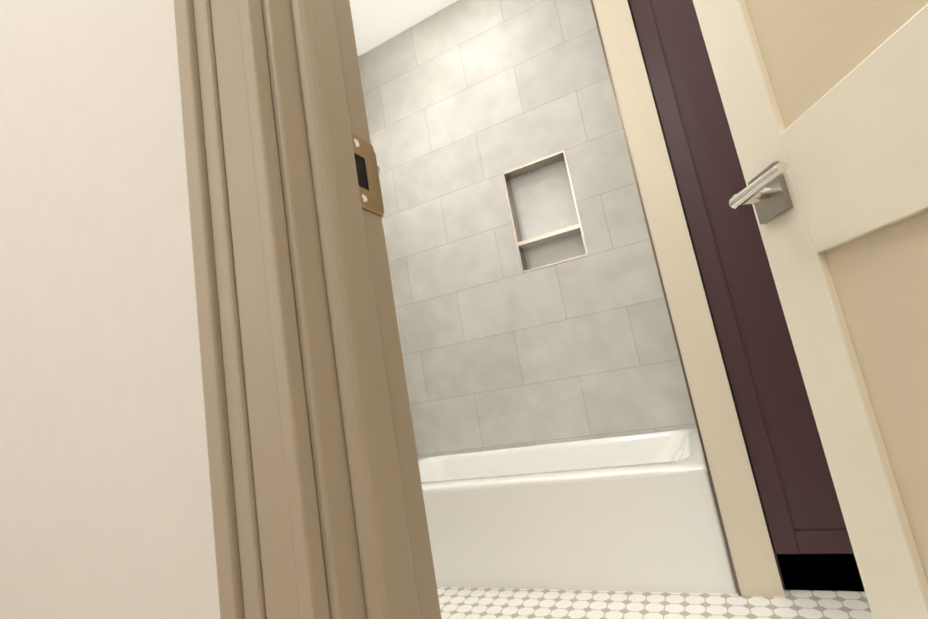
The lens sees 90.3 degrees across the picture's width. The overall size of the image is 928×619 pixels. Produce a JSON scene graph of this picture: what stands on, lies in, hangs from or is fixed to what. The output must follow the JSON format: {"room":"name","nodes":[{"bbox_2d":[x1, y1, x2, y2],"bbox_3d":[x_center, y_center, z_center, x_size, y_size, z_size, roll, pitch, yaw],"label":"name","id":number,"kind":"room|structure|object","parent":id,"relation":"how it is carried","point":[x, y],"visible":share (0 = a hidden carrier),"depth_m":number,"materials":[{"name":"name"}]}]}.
{"room":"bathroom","nodes":[
{"label":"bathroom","id":0,"kind":"room"},
{"bbox_2d":[0,0,219,618],"bbox_3d":[-0.367,-0.686,0.561,4.370,3.090,0.115,-14,-10,24],"label":"wall","id":1,"kind":"structure","parent":0,"point":[105,502],"depth_m":0.42,"materials":[{"name":"paint"}]},
{"bbox_2d":[174,0,441,618],"bbox_3d":[0.119,-0.540,0.310,0.845,2.558,0.146,-14,-10,24],"label":"door frame","id":2,"kind":"structure","parent":1,"relation":"attached to","point":[318,506],"depth_m":0.33,"materials":[{"name":"beige paint"}]},
{"bbox_2d":[351,132,383,216],"bbox_3d":[-0.093,-0.122,0.424,0.012,0.072,0.052,-14,-10,24],"label":"strike plate","id":3,"kind":"object","parent":2,"relation":"attached to","point":[368,178],"visible":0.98,"depth_m":0.42,"materials":[{"name":"gold metal"}]},
{"bbox_2d":[693,0,927,618],"bbox_3d":[0.434,-0.503,0.550,0.313,2.435,0.596,-14,-10,24],"label":"door","id":4,"kind":"structure","parent":1,"relation":"in","point":[825,103],"depth_m":0.63,"materials":[{"name":"beige paint"}]},
{"bbox_2d":[358,56,418,457],"bbox_3d":[-0.669,-0.272,2.685,0.126,3.090,0.960,-14,-10,24],"label":"wall tiles","id":5,"kind":"structure","parent":0,"point":[391,279],"depth_m":2.92,"materials":[{"name":"grey tile"}]},
{"bbox_2d":[349,0,456,55],"bbox_3d":[-0.677,-2.243,0.742,4.370,0.100,4.760,-14,-10,24],"label":"ceiling","id":6,"kind":"structure","parent":0,"point":[376,23],"depth_m":2.93,"materials":[{"name":"paint"}]},
{"bbox_2d":[437,587,872,618],"bbox_3d":[0.783,0.855,1.149,3.505,0.100,2.285,-14,-10,24],"label":"floor","id":7,"kind":"structure","parent":0,"point":[477,603],"depth_m":1.38,"materials":[{"name":"white tile"}]},
{"bbox_2d":[418,428,737,593],"bbox_3d":[0.267,0.859,2.055,1.534,0.366,0.800,-14,-10,24],"label":"bathtub","id":8,"kind":"object","parent":7,"relation":"on","point":[635,512],"visible":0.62,"depth_m":1.61,"materials":[{"name":"ceramic"}]},
{"bbox_2d":[627,0,864,590],"bbox_3d":[1.120,-0.397,1.758,0.544,2.420,0.788,-14,-10,24],"label":"linen cabinet","id":9,"kind":"object","parent":7,"relation":"on","point":[805,524],"visible":0.33,"depth_m":1.42,"materials":[{"name":"paint"}]},
{"bbox_2d":[592,0,784,596],"bbox_3d":[0.767,-0.649,1.941,0.114,3.090,0.812,-14,-10,24],"label":"wall","id":10,"kind":"structure","parent":0,"point":[751,549],"depth_m":1.46,"materials":[{"name":"paint"}]},
{"bbox_2d":[359,0,696,457],"bbox_3d":[0.243,-0.427,2.708,1.539,3.090,0.150,-14,-10,24],"label":"wall tile","id":11,"kind":"structure","parent":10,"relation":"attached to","point":[469,103],"depth_m":2.62,"materials":[{"name":"grey tile"}]},
{"bbox_2d":[502,150,587,272],"bbox_3d":[0.455,-0.532,2.581,0.372,0.604,0.092,-14,-10,24],"label":"trim","id":12,"kind":"structure","parent":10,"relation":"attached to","point":[534,165],"depth_m":2.61,"materials":[{"name":"metal"}]},
{"bbox_2d":[518,224,580,248],"bbox_3d":[0.477,-0.402,2.559,0.350,0.023,0.091,-14,-10,24],"label":"shelf","id":13,"kind":"object","parent":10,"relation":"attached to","point":[550,236],"visible":0.89,"depth_m":2.54,"materials":[{"name":"stone"}]},
{"bbox_2d":[590,0,740,595],"bbox_3d":[0.543,-0.668,1.600,0.007,3.090,0.006,-14,-10,24],"label":"trim","id":14,"kind":"structure","parent":10,"relation":"attached to","point":[681,361],"depth_m":1.48,"materials":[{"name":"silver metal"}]}
]}

